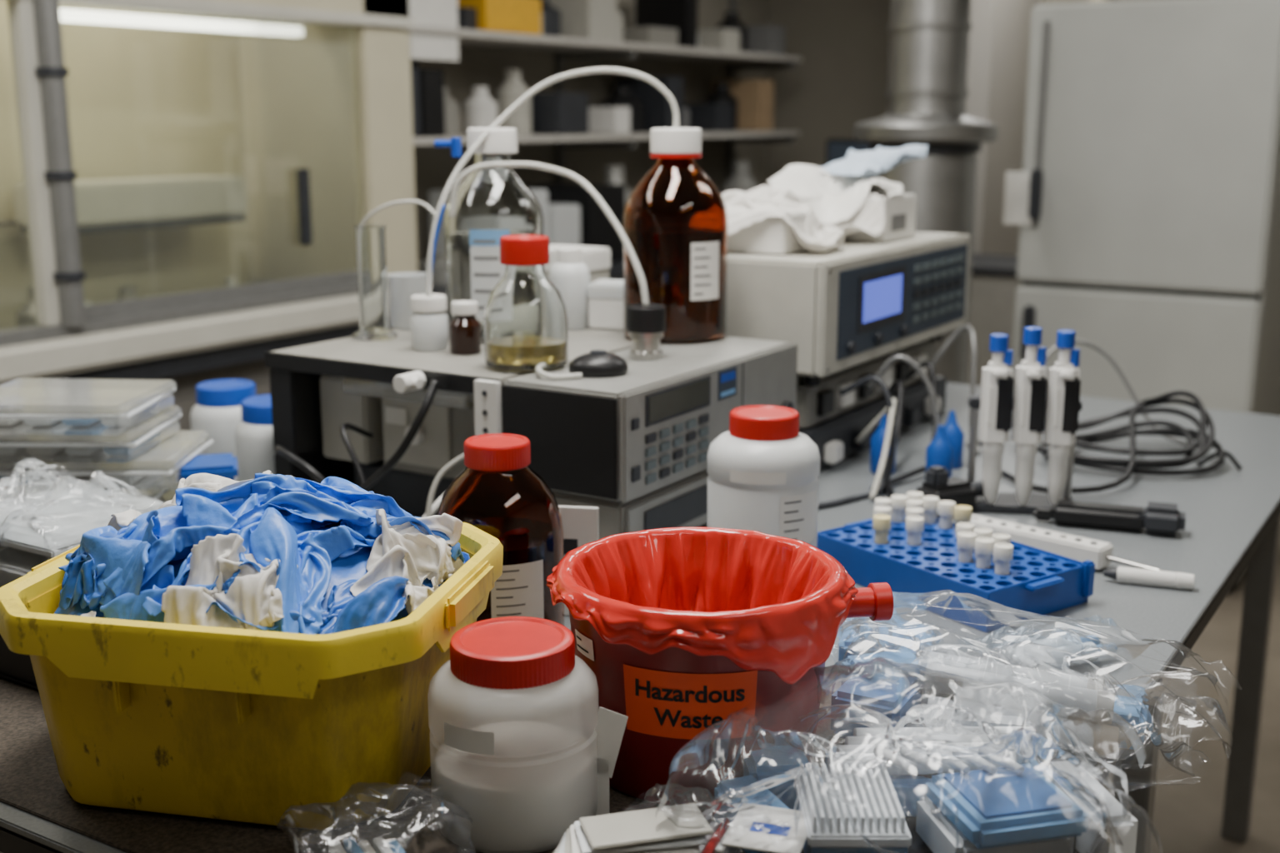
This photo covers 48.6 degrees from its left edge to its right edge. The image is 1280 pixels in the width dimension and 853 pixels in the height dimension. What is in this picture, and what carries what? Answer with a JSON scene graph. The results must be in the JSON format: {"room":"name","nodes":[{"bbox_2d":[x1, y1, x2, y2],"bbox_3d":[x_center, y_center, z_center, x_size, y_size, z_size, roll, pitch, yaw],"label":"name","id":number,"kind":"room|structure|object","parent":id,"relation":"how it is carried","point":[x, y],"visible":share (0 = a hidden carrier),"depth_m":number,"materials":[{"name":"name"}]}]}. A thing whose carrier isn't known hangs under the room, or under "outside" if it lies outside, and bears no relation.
{"room":"laboratory","nodes":[
{"label":"laboratory","id":0,"kind":"room"},
{"bbox_2d":[431,204,445,271],"bbox_3d":[-0.313,-0.272,2.173,0.038,0.136,0.008,-10,16,-38],"label":"tubing","id":1,"kind":"object","parent":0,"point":[442,208],"visible":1,"depth_m":2.17,"materials":[{"name":"blue plastic"}]},
{"bbox_2d":[544,244,610,283],"bbox_3d":[-0.130,-0.134,2.550,0.124,0.375,0.104,8,14,31],"label":"carton","id":2,"kind":"object","parent":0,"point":[597,259],"visible":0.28,"depth_m":2.49,"materials":[{"name":"white cardboard"}]},
{"bbox_2d":[410,0,769,262],"bbox_3d":[-1.694,-0.855,4.389,0.100,2.800,9.000,8,14,31],"label":"wall","id":3,"kind":"structure","parent":0,"point":[476,66],"depth_m":6.55,"materials":[{"name":"paint"}]},
{"bbox_2d":[409,0,801,182],"bbox_3d":[-0.174,-1.536,6.226,0.420,1.450,3.200,8,14,31],"label":"wall shelving","id":4,"kind":"object","parent":3,"relation":"attached to","point":[564,48],"visible":0.54,"depth_m":6.20,"materials":[{"name":"metal"}]},
{"bbox_2d":[408,0,785,136],"bbox_3d":[-0.146,-1.604,6.194,0.325,0.626,3.041,8,14,31],"label":"supplies","id":5,"kind":"object","parent":4,"relation":"on","point":[634,105],"visible":0.75,"depth_m":5.90,"materials":[{"name":"grey plastic"}]},
{"bbox_2d":[444,87,459,135],"bbox_3d":[-0.750,-1.187,5.334,0.139,0.177,0.139,8,14,31],"label":"bottle","id":6,"kind":"object","parent":5,"relation":"on","point":[452,107],"depth_m":5.29,"materials":[{"name":"white plastic"}]},
{"bbox_2d":[463,86,497,134],"bbox_3d":[-0.623,-1.234,5.534,0.132,0.182,0.132,8,14,31],"label":"bottle","id":7,"kind":"object","parent":5,"relation":"on","point":[480,110],"depth_m":5.49,"materials":[{"name":"white plastic"}]},
{"bbox_2d":[495,69,531,134],"bbox_3d":[-0.508,-1.308,5.706,0.141,0.255,0.141,8,14,31],"label":"bottle","id":8,"kind":"object","parent":5,"relation":"on","point":[513,88],"depth_m":5.66,"materials":[{"name":"white plastic"}]},
{"bbox_2d":[540,0,560,36],"bbox_3d":[-0.412,-1.671,5.786,0.178,0.170,0.178,8,14,31],"label":"bottle","id":9,"kind":"object","parent":5,"relation":"on","point":[551,15],"depth_m":5.73,"materials":[{"name":"grey plastic"}]},
{"bbox_2d":[615,9,623,41],"bbox_3d":[-0.136,-1.776,6.216,0.124,0.192,0.124,8,14,31],"label":"bottle","id":10,"kind":"object","parent":5,"relation":"on","point":[619,16],"depth_m":6.19,"materials":[{"name":"white plastic"}]},
{"bbox_2d":[705,82,738,130],"bbox_3d":[0.412,-1.615,7.152,0.164,0.237,0.164,8,14,31],"label":"bottle","id":11,"kind":"object","parent":5,"relation":"on","point":[721,94],"depth_m":7.10,"materials":[{"name":"black plastic"}]},
{"bbox_2d":[715,11,747,52],"bbox_3d":[0.460,-1.985,7.151,0.163,0.202,0.163,8,14,31],"label":"bottle","id":12,"kind":"object","parent":5,"relation":"on","point":[731,21],"depth_m":7.10,"materials":[{"name":"white plastic"}]},
{"bbox_2d":[766,0,1129,185],"bbox_3d":[3.024,-1.371,6.756,5.350,2.800,0.100,8,14,31],"label":"wall","id":13,"kind":"structure","parent":0,"point":[840,82],"depth_m":7.83,"materials":[{"name":"paint"}]},
{"bbox_2d":[965,0,1044,255],"bbox_3d":[1.680,-1.435,7.050,0.350,2.800,0.790,8,14,31],"label":"wall","id":14,"kind":"structure","parent":0,"point":[1000,34],"depth_m":6.76,"materials":[{"name":"beige paint"}]},
{"bbox_2d":[1107,532,1279,852],"bbox_3d":[0.620,0.869,3.291,5.550,0.100,9.200,8,14,31],"label":"floor","id":15,"kind":"structure","parent":0,"point":[1187,818],"depth_m":3.41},
{"bbox_2d":[0,0,417,439],"bbox_3d":[-1.614,-0.700,3.799,0.658,2.750,2.450,8,14,31],"label":"fume hood","id":16,"kind":"object","parent":15,"relation":"on","point":[186,185],"visible":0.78,"depth_m":4.27,"materials":[{"name":"beige metal"}]},
{"bbox_2d":[18,318,392,389],"bbox_3d":[-1.631,-0.170,3.925,0.600,0.060,2.450,8,14,31],"label":"countertop","id":17,"kind":"structure","parent":16,"relation":"on","point":[127,374],"depth_m":3.94,"materials":[{"name":"white laminate"}]},
{"bbox_2d":[431,260,623,315],"bbox_3d":[-0.076,-0.327,6.427,0.600,0.900,3.200,8,14,31],"label":"countertop","id":18,"kind":"structure","parent":15,"relation":"on","point":[616,271],"depth_m":5.74,"materials":[{"name":"grey plastic"}]},
{"bbox_2d":[417,161,759,284],"bbox_3d":[-0.115,-0.956,6.274,0.350,0.393,2.987,8,14,31],"label":"supplies","id":19,"kind":"object","parent":18,"relation":"on","point":[572,216],"visible":0.24,"depth_m":5.82,"materials":[{"name":"white plastic"}]},
{"bbox_2d":[604,165,631,203],"bbox_3d":[-0.111,-0.948,6.235,0.184,0.393,0.184,8,14,31],"label":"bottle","id":20,"kind":"object","parent":19,"relation":"on","point":[613,174],"depth_m":6.17,"materials":[{"name":"silver plastic"}]},
{"bbox_2d":[0,382,1279,852],"bbox_3d":[-0.034,0.546,2.425,1.860,0.900,2.450,8,14,31],"label":"lab bench","id":21,"kind":"object","parent":15,"relation":"on","point":[1232,515],"visible":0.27,"depth_m":2.25,"materials":[{"name":"laminate"}]},
{"bbox_2d":[0,378,213,503],"bbox_3d":[-0.812,0.052,2.078,0.315,0.214,0.243,0,12,0],"label":"storage boxes","id":22,"kind":"object","parent":21,"relation":"on","point":[82,432],"visible":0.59,"depth_m":2.02,"materials":[{"name":"plastic"}]},
{"bbox_2d":[177,453,238,480],"bbox_3d":[-0.635,0.103,2.090,0.084,0.108,0.094,-4,13,-17],"label":"lid","id":23,"kind":"object","parent":21,"relation":"on","point":[225,465],"visible":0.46,"depth_m":2.05,"materials":[{"name":"blue plastic"}]},
{"bbox_2d":[190,379,255,456],"bbox_3d":[-0.720,-0.002,2.477,0.124,0.148,0.124,8,14,31],"label":"jar","id":24,"kind":"object","parent":21,"relation":"on","point":[216,415],"visible":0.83,"depth_m":2.42,"materials":[{"name":"white plastic"}]},
{"bbox_2d":[234,395,275,481],"bbox_3d":[-0.600,0.028,2.340,0.132,0.148,0.132,8,14,31],"label":"jar","id":25,"kind":"object","parent":21,"relation":"on","point":[255,452],"visible":0.37,"depth_m":2.28,"materials":[{"name":"white plastic"}]},
{"bbox_2d":[275,445,324,484],"bbox_3d":[-0.490,0.091,2.094,0.184,0.122,0.057,11,16,40],"label":"power cable","id":26,"kind":"object","parent":21,"relation":"on","point":[279,449],"visible":0.54,"depth_m":2.06,"materials":[{"name":"black plastic"}]},
{"bbox_2d":[340,423,373,491],"bbox_3d":[-0.405,0.083,2.044,0.048,0.162,0.223,-2,13,-11],"label":"power cable","id":27,"kind":"object","parent":21,"relation":"on","point":[342,428],"visible":0.61,"depth_m":2.04,"materials":[{"name":"black plastic"}]},
{"bbox_2d":[360,380,439,490],"bbox_3d":[-0.404,0.050,2.014,0.247,0.244,0.051,4,13,16],"label":"power cable","id":28,"kind":"object","parent":21,"relation":"on","point":[432,387],"visible":0.53,"depth_m":1.96,"materials":[{"name":"black plastic"}]},
{"bbox_2d":[0,677,844,852],"bbox_3d":[-0.401,0.281,1.522,1.350,0.003,0.620,8,14,31],"label":"countertop","id":29,"kind":"structure","parent":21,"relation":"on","point":[31,782],"depth_m":1.24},
{"bbox_2d":[0,545,38,689],"bbox_3d":[-0.683,0.199,1.708,0.520,0.075,0.320,8,14,31],"label":"tray","id":30,"kind":"object","parent":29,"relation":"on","point":[16,667],"visible":0.02,"depth_m":1.52,"materials":[{"name":"plastic"}]},
{"bbox_2d":[0,458,163,587],"bbox_3d":[-0.709,0.130,1.770,0.312,0.167,0.272,5,13,21],"label":"clear bag","id":31,"kind":"object","parent":30,"relation":"on","point":[37,528],"visible":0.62,"depth_m":1.74,"materials":[{"name":"plastic"}]},
{"bbox_2d":[0,522,503,830],"bbox_3d":[-0.352,0.220,1.340,0.416,0.189,0.354,3,13,12],"label":"waste bin","id":32,"kind":"object","parent":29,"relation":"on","point":[212,722],"visible":0.7,"depth_m":1.19,"materials":[{"name":"yellow plastic"}]},
{"bbox_2d":[53,470,469,634],"bbox_3d":[-0.354,0.109,1.319,0.351,0.132,0.304,3,13,14],"label":"heap","id":33,"kind":"object","parent":32,"relation":"in","point":[268,552],"visible":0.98,"depth_m":1.25,"materials":[{"name":"blue rubber"}]},
{"bbox_2d":[275,778,475,852],"bbox_3d":[-0.210,0.327,1.136,0.147,0.070,0.129,-5,13,-23],"label":"plastic bag","id":34,"kind":"object","parent":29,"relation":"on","point":[343,810],"visible":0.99,"depth_m":1.16,"materials":[{"name":"clear plastic"}]},
{"bbox_2d":[436,433,564,626],"bbox_3d":[-0.163,0.133,1.641,0.149,0.241,0.149,8,14,31],"label":"bottle","id":35,"kind":"object","parent":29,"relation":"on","point":[497,493],"visible":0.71,"depth_m":1.58,"materials":[{"name":"brown glass"}]},
{"bbox_2d":[427,616,598,852],"bbox_3d":[-0.108,0.260,1.216,0.145,0.168,0.147,8,14,31],"label":"jar","id":36,"kind":"object","parent":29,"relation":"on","point":[513,708],"visible":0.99,"depth_m":1.16,"materials":[{"name":"white plastic"}]},
{"bbox_2d":[594,707,628,815],"bbox_3d":[-0.029,0.291,1.215,0.040,0.107,0.001,3,13,14],"label":"paper tag","id":37,"kind":"object","parent":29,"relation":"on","point":[610,728],"visible":0.72,"depth_m":1.21,"materials":[{"name":"beige paper"}]},
{"bbox_2d":[552,804,713,852],"bbox_3d":[-0.017,0.338,1.121,0.150,0.053,0.090,2,12,10],"label":"pouches","id":38,"kind":"object","parent":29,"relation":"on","point":[673,831],"visible":1,"depth_m":1.11},
{"bbox_2d":[622,783,774,852],"bbox_3d":[0.051,0.329,1.145,0.146,0.061,0.111,6,14,27],"label":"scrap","id":39,"kind":"object","parent":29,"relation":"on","point":[702,797],"visible":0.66,"depth_m":1.16,"materials":[{"name":"plastic"}]},
{"bbox_2d":[545,526,893,805],"bbox_3d":[0.059,0.223,1.333,0.294,0.191,0.282,8,14,31],"label":"bucket","id":40,"kind":"object","parent":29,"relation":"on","point":[680,631],"visible":0.95,"depth_m":1.24,"materials":[{"name":"red plastic"}]},
{"bbox_2d":[803,772,1109,852],"bbox_3d":[0.197,0.355,1.055,0.225,0.050,0.350,8,14,31],"label":"tray","id":41,"kind":"object","parent":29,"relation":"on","point":[918,846],"visible":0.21,"depth_m":1.17,"materials":[{"name":"plastic"}]},
{"bbox_2d":[655,656,1162,852],"bbox_3d":[0.223,0.281,1.157,0.382,0.135,0.301,4,13,17],"label":"package","id":42,"kind":"object","parent":41,"relation":"on","point":[994,796],"visible":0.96,"depth_m":1.16,"materials":[{"name":"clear plastic"}]},
{"bbox_2d":[749,821,790,836],"bbox_3d":[0.102,0.315,1.110,0.030,0.001,0.015,4,13,17],"label":"print","id":43,"kind":"object","parent":42,"relation":"on","point":[776,828],"depth_m":1.11},
{"bbox_2d":[915,794,1074,852],"bbox_3d":[0.287,0.331,1.152,0.100,0.039,0.090,-2,13,-11],"label":"tray","id":44,"kind":"object","parent":42,"relation":"on","point":[937,827],"depth_m":1.11,"materials":[{"name":"blue plastic"}]},
{"bbox_2d":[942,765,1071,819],"bbox_3d":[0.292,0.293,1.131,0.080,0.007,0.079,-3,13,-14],"label":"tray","id":45,"kind":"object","parent":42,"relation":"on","point":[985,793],"depth_m":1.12,"materials":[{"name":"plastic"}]},
{"bbox_2d":[925,764,1089,849],"bbox_3d":[0.292,0.303,1.133,0.117,0.022,0.114,0,12,0],"label":"tray","id":46,"kind":"object","parent":42,"relation":"on","point":[997,810],"depth_m":1.11,"materials":[{"name":"plastic"}]},
{"bbox_2d":[425,453,464,517],"bbox_3d":[-0.208,0.124,1.868,0.101,0.165,0.199,-8,15,-32],"label":"power cable","id":47,"kind":"object","parent":21,"relation":"on","point":[431,496],"visible":0.32,"depth_m":1.92,"materials":[{"name":"white plastic"}]},
{"bbox_2d":[264,326,631,517],"bbox_3d":[-0.253,-0.012,2.286,0.448,0.250,0.590,8,14,31],"label":"instrument","id":48,"kind":"object","parent":21,"relation":"on","point":[379,388],"visible":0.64,"depth_m":2.16,"materials":[{"name":"metal"}]},
{"bbox_2d":[351,224,397,340],"bbox_3d":[-0.432,-0.233,2.288,0.074,0.181,0.074,8,14,31],"label":"cylinder","id":49,"kind":"object","parent":48,"relation":"on","point":[371,238],"visible":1,"depth_m":2.27,"materials":[{"name":"clear glass"}]},
{"bbox_2d":[359,199,435,226],"bbox_3d":[-0.379,-0.252,2.245,0.170,0.215,0.016,7,14,30],"label":"tubing","id":50,"kind":"object","parent":49,"relation":"in","point":[427,207],"visible":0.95,"depth_m":2.23,"materials":[{"name":"white plastic"}]},
{"bbox_2d":[387,272,425,329],"bbox_3d":[-0.390,-0.213,2.410,0.076,0.090,0.076,8,14,31],"label":"beaker","id":51,"kind":"object","parent":48,"relation":"on","point":[402,286],"visible":0.51,"depth_m":2.38,"materials":[{"name":"white plastic"}]},
{"bbox_2d":[411,377,423,389],"bbox_3d":[-0.325,-0.062,1.990,0.040,0.016,0.016,8,14,31],"label":"tap","id":52,"kind":"object","parent":48,"relation":"on","point":[417,382],"depth_m":1.98,"materials":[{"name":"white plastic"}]},
{"bbox_2d":[410,293,448,351],"bbox_3d":[-0.325,-0.161,2.186,0.056,0.083,0.056,8,14,31],"label":"jar","id":53,"kind":"object","parent":48,"relation":"on","point":[428,318],"visible":0.99,"depth_m":2.16,"materials":[{"name":"white plastic"}]},
{"bbox_2d":[449,300,481,355],"bbox_3d":[-0.265,-0.150,2.147,0.048,0.078,0.048,8,14,31],"label":"vial","id":54,"kind":"object","parent":48,"relation":"on","point":[465,336],"visible":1,"depth_m":2.13,"materials":[{"name":"brown glass"}]},
{"bbox_2d":[444,127,543,344],"bbox_3d":[-0.234,-0.309,2.276,0.158,0.334,0.158,8,14,31],"label":"bottle","id":55,"kind":"object","parent":48,"relation":"on","point":[492,204],"visible":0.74,"depth_m":2.21,"materials":[{"name":"clear glass"}]},
{"bbox_2d":[425,66,679,295],"bbox_3d":[-0.143,-0.389,2.229,0.410,0.346,0.073,-4,13,-17],"label":"tubing","id":56,"kind":"object","parent":55,"relation":"attached to","point":[662,88],"visible":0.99,"depth_m":2.22,"materials":[{"name":"white plastic"}]},
{"bbox_2d":[434,137,461,157],"bbox_3d":[-0.298,-0.434,2.203,0.042,0.030,0.016,3,13,15],"label":"clamp","id":57,"kind":"object","parent":56,"relation":"attached to","point":[455,143],"visible":1,"depth_m":2.19,"materials":[{"name":"blue plastic"}]},
{"bbox_2d":[483,235,568,373],"bbox_3d":[-0.163,-0.177,2.019,0.120,0.186,0.120,8,14,31],"label":"glass bottle","id":58,"kind":"object","parent":48,"relation":"on","point":[526,321],"visible":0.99,"depth_m":1.98,"materials":[{"name":"clear glass"}]},
{"bbox_2d":[548,247,589,329],"bbox_3d":[-0.120,-0.235,2.405,0.070,0.135,0.070,8,14,31],"label":"bottle","id":59,"kind":"object","parent":48,"relation":"on","point":[569,275],"visible":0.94,"depth_m":2.38,"materials":[{"name":"plastic"}]},
{"bbox_2d":[587,279,623,330],"bbox_3d":[-0.045,-0.208,2.411,0.072,0.078,0.072,3,13,14],"label":"box","id":60,"kind":"object","parent":48,"relation":"on","point":[605,297],"visible":0.6,"depth_m":2.38,"materials":[{"name":"white plastic"}]},
{"bbox_2d":[558,505,598,615],"bbox_3d":[-0.075,0.165,1.728,0.050,0.139,0.007,2,12,8],"label":"card","id":61,"kind":"object","parent":21,"relation":"on","point":[580,524],"visible":0.33,"depth_m":1.72,"materials":[{"name":"white paper"}]},
{"bbox_2d":[563,539,577,554],"bbox_3d":[-0.085,0.146,1.723,0.018,0.020,0.001,2,12,8],"label":"print","id":62,"kind":"object","parent":61,"relation":"attached to","point":[568,544],"depth_m":1.72},
{"bbox_2d":[474,336,797,539],"bbox_3d":[0.015,0.023,2.123,0.249,0.250,0.530,8,14,31],"label":"instrument","id":63,"kind":"object","parent":21,"relation":"on","point":[633,447],"visible":0.66,"depth_m":1.93,"materials":[{"name":"grey plastic"}]},
{"bbox_2d":[535,362,582,379],"bbox_3d":[-0.123,-0.087,2.004,0.062,0.016,0.163,-2,12,-10],"label":"tubing","id":64,"kind":"object","parent":63,"relation":"on","point":[538,368],"visible":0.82,"depth_m":1.93,"materials":[{"name":"white plastic"}]},
{"bbox_2d":[568,350,628,378],"bbox_3d":[-0.058,-0.090,1.976,0.084,0.034,0.068,-2,13,-11],"label":"mouse-shaped stirrer","id":65,"kind":"object","parent":63,"relation":"on","point":[597,363],"visible":0.94,"depth_m":1.95,"materials":[{"name":"black plastic"}]},
{"bbox_2d":[626,304,665,360],"bbox_3d":[0.009,-0.141,2.103,0.059,0.078,0.059,8,14,31],"label":"vial","id":66,"kind":"object","parent":63,"relation":"on","point":[646,326],"visible":0.99,"depth_m":2.08,"materials":[{"name":"black plastic"}]},
{"bbox_2d":[448,161,649,306],"bbox_3d":[-0.131,-0.296,2.154,0.330,0.209,0.065,5,13,21],"label":"tubing","id":67,"kind":"object","parent":66,"relation":"on","point":[467,172],"visible":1,"depth_m":2.15,"materials":[{"name":"white plastic"}]},
{"bbox_2d":[623,127,728,344],"bbox_3d":[0.057,-0.309,2.276,0.168,0.334,0.168,8,14,31],"label":"bottle","id":68,"kind":"object","parent":63,"relation":"on","point":[676,219],"visible":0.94,"depth_m":2.22,"materials":[{"name":"brown glass"}]},
{"bbox_2d":[707,405,819,547],"bbox_3d":[0.157,0.097,1.812,0.143,0.238,0.144,8,14,31],"label":"jar","id":69,"kind":"object","parent":21,"relation":"on","point":[763,472],"visible":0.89,"depth_m":1.75,"materials":[{"name":"plastic"}]},
{"bbox_2d":[818,375,896,509],"bbox_3d":[0.329,0.024,2.300,0.123,0.179,0.258,8,14,31],"label":"power cable","id":70,"kind":"object","parent":21,"relation":"on","point":[870,378],"depth_m":2.34,"materials":[{"name":"grey plastic"}]},
{"bbox_2d":[795,340,946,471],"bbox_3d":[0.330,-0.064,2.754,0.362,0.152,0.660,8,14,31],"label":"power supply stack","id":71,"kind":"object","parent":21,"relation":"on","point":[833,422],"visible":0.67,"depth_m":2.57,"materials":[{"name":"black metal"}]},
{"bbox_2d":[816,389,834,416],"bbox_3d":[0.323,-0.042,2.467,0.012,0.040,0.050,8,14,31],"label":"socket","id":72,"kind":"object","parent":71,"relation":"attached to","point":[825,397],"depth_m":2.46,"materials":[{"name":"black plastic"}]},
{"bbox_2d":[838,381,854,407],"bbox_3d":[0.371,-0.058,2.542,0.012,0.040,0.050,8,14,31],"label":"socket","id":73,"kind":"object","parent":71,"relation":"attached to","point":[847,400],"depth_m":2.53,"materials":[{"name":"white plastic"}]},
{"bbox_2d":[724,231,970,386],"bbox_3d":[0.331,-0.245,2.720,0.398,0.215,0.710,8,14,31],"label":"instrument","id":74,"kind":"object","parent":71,"relation":"on","point":[857,303],"visible":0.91,"depth_m":2.43,"materials":[{"name":"beige plastic"}]},
{"bbox_2d":[720,144,927,255],"bbox_3d":[0.320,-0.439,2.684,0.300,0.178,0.651,8,14,31],"label":"crumpled cloth","id":75,"kind":"object","parent":74,"relation":"on","point":[804,207],"visible":0.91,"depth_m":2.67,"materials":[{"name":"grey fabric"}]},
{"bbox_2d":[891,213,906,231],"bbox_3d":[0.498,-0.393,2.725,0.001,0.030,0.070,8,14,31],"label":"print","id":76,"kind":"object","parent":75,"relation":"attached to","point":[898,220],"depth_m":2.73,"materials":[{"name":"grey paper"}]},
{"bbox_2d":[855,398,896,500],"bbox_3d":[0.379,0.025,2.375,0.133,0.136,0.238,8,14,31],"label":"power cable","id":77,"kind":"object","parent":21,"relation":"on","point":[892,412],"depth_m":2.33,"materials":[{"name":"white plastic"}]},
{"bbox_2d":[870,415,896,474],"bbox_3d":[0.420,0.030,2.442,0.044,0.101,0.044,8,14,31],"label":"dropper bottle","id":78,"kind":"object","parent":21,"relation":"on","point":[877,438],"visible":0.62,"depth_m":2.43,"materials":[{"name":"plastic"}]},
{"bbox_2d":[831,608,943,662],"bbox_3d":[0.275,0.234,1.587,0.129,0.059,0.112,2,13,11],"label":"pack","id":79,"kind":"object","parent":21,"relation":"on","point":[919,631],"visible":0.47,"depth_m":1.58,"materials":[{"name":"plastic"}]},
{"bbox_2d":[881,380,905,512],"bbox_3d":[0.431,0.024,2.384,0.214,0.137,0.409,8,14,31],"label":"power cable","id":80,"kind":"object","parent":21,"relation":"on","point":[897,385],"depth_m":2.51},
{"bbox_2d":[866,354,939,432],"bbox_3d":[0.445,-0.012,2.418,0.194,0.196,0.207,8,14,31],"label":"power cable","id":81,"kind":"object","parent":21,"relation":"on","point":[931,392],"depth_m":2.48,"materials":[{"name":"grey plastic"}]},
{"bbox_2d":[870,360,938,490],"bbox_3d":[0.460,-0.007,2.482,0.153,0.156,0.409,8,14,31],"label":"power cable","id":82,"kind":"object","parent":21,"relation":"on","point":[933,380],"depth_m":2.61,"materials":[{"name":"plastic"}]},
{"bbox_2d":[925,425,953,479],"bbox_3d":[0.500,0.047,2.364,0.044,0.101,0.044,8,14,31],"label":"dropper bottle","id":83,"kind":"object","parent":21,"relation":"on","point":[939,452],"visible":0.67,"depth_m":2.35,"materials":[{"name":"plastic"}]},
{"bbox_2d":[915,465,984,517],"bbox_3d":[0.492,0.095,2.203,0.130,0.074,0.060,-7,14,-28],"label":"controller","id":84,"kind":"object","parent":21,"relation":"on","point":[937,483],"visible":0.61,"depth_m":2.17,"materials":[{"name":"black plastic"}]},
{"bbox_2d":[943,410,964,469],"bbox_3d":[0.545,0.021,2.482,0.044,0.101,0.044,8,14,31],"label":"dropper bottle","id":85,"kind":"object","parent":21,"relation":"on","point":[954,434],"visible":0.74,"depth_m":2.47,"materials":[{"name":"plastic"}]},
{"bbox_2d":[926,325,981,454],"bbox_3d":[0.597,-0.077,2.673,0.174,0.209,0.197,8,14,31],"label":"power cable","id":86,"kind":"object","parent":21,"relation":"on","point":[973,370],"depth_m":2.69,"materials":[{"name":"grey plastic"}]},
{"bbox_2d":[816,491,1094,633],"bbox_3d":[0.403,0.167,1.854,0.191,0.083,0.332,-9,15,-34],"label":"tube rack","id":87,"kind":"object","parent":21,"relation":"on","point":[913,551],"visible":1,"depth_m":1.80,"materials":[{"name":"blue plastic"}]},
{"bbox_2d":[967,395,1082,514],"bbox_3d":[0.599,0.043,2.215,0.170,0.172,0.090,2,12,8],"label":"stand","id":88,"kind":"object","parent":21,"relation":"on","point":[1007,503],"visible":0.36,"depth_m":2.23,"materials":[{"name":"grey plastic"}]},
{"bbox_2d":[978,334,1014,504],"bbox_3d":[0.545,-0.008,2.170,0.046,0.265,0.052,2,12,8],"label":"micropipette","id":89,"kind":"object","parent":88,"relation":"hanging from","point":[997,380],"visible":1,"depth_m":2.16,"materials":[{"name":"white plastic"}]},
{"bbox_2d":[1010,326,1047,505],"bbox_3d":[0.593,-0.012,2.161,0.046,0.277,0.052,2,12,8],"label":"micropipette","id":90,"kind":"object","parent":88,"relation":"hanging from","point":[1030,381],"visible":1,"depth_m":2.15,"materials":[{"name":"white plastic"}]},
{"bbox_2d":[1044,330,1080,504],"bbox_3d":[0.642,-0.009,2.154,0.046,0.273,0.052,2,12,8],"label":"micropipette","id":91,"kind":"object","parent":88,"relation":"hanging from","point":[1063,388],"visible":0.97,"depth_m":2.14,"materials":[{"name":"white plastic"}]},
{"bbox_2d":[830,590,1239,785],"bbox_3d":[0.374,0.243,1.411,0.416,0.120,0.247,6,13,24],"label":"packaging","id":92,"kind":"object","parent":21,"relation":"on","point":[1022,662],"visible":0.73,"depth_m":1.40,"materials":[{"name":"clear plastic"}]},
{"bbox_2d":[955,615,1129,669],"bbox_3d":[0.455,0.241,1.591,0.203,0.045,0.120,-5,13,-22],"label":"package","id":93,"kind":"object","parent":21,"relation":"on","point":[1081,647],"visible":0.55,"depth_m":1.59,"materials":[{"name":"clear plastic"}]},
{"bbox_2d":[969,514,1160,570],"bbox_3d":[0.579,0.167,1.965,0.296,0.036,0.040,11,17,42],"label":"power strip","id":94,"kind":"object","parent":21,"relation":"on","point":[1078,548],"visible":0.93,"depth_m":1.95,"materials":[{"name":"white plastic"}]},
{"bbox_2d":[965,339,1187,447],"bbox_3d":[0.817,-0.063,2.667,0.418,0.188,0.131,1,12,3],"label":"power cable","id":95,"kind":"object","parent":21,"relation":"on","point":[1089,344],"visible":0.48,"depth_m":2.70,"materials":[{"name":"rubber"}]},
{"bbox_2d":[1033,500,1185,537],"bbox_3d":[0.699,0.131,2.114,0.215,0.041,0.060,4,13,20],"label":"flashlight","id":96,"kind":"object","parent":21,"relation":"on","point":[1163,519],"visible":1,"depth_m":2.10,"materials":[{"name":"black plastic"}]},
{"bbox_2d":[1001,390,1242,493],"bbox_3d":[0.804,0.008,2.494,0.466,0.120,0.330,-7,14,-28],"label":"coiled cable","id":97,"kind":"object","parent":21,"relation":"on","point":[1205,442],"visible":0.79,"depth_m":2.47,"materials":[{"name":"black plastic"}]},
{"bbox_2d":[1103,566,1194,589],"bbox_3d":[0.666,0.198,1.857,0.112,0.022,0.022,4,13,20],"label":"marker pen","id":98,"kind":"object","parent":21,"relation":"on","point":[1121,574],"visible":1,"depth_m":1.85,"materials":[{"name":"white plastic"}]},
{"bbox_2d":[853,0,999,384],"bbox_3d":[0.853,-0.818,4.245,0.424,2.790,0.424,8,14,31],"label":"duct","id":99,"kind":"object","parent":15,"relation":"on","point":[927,94],"visible":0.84,"depth_m":4.11,"materials":[{"name":"grey metal"}]},
{"bbox_2d":[965,253,1020,385],"bbox_3d":[1.168,-0.296,6.262,1.290,0.910,0.570,8,14,31],"label":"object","id":100,"kind":"object","parent":15,"relation":"on","point":[994,282],"visible":0.02,"depth_m":5.74,"materials":[{"name":"grey metal"}]},
{"bbox_2d":[825,138,871,177],"bbox_3d":[1.067,-0.981,6.092,0.560,0.500,0.190,8,14,31],"label":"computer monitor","id":101,"kind":"object","parent":100,"relation":"on","point":[836,149],"visible":0.06,"depth_m":6.12,"materials":[{"name":"black plastic"}]},
{"bbox_2d":[1003,0,1279,595],"bbox_3d":[1.717,-0.453,4.778,0.800,1.850,0.795,8,14,31],"label":"fridge","id":102,"kind":"object","parent":15,"relation":"on","point":[1144,201],"visible":0.71,"depth_m":4.39,"materials":[{"name":"metal"}]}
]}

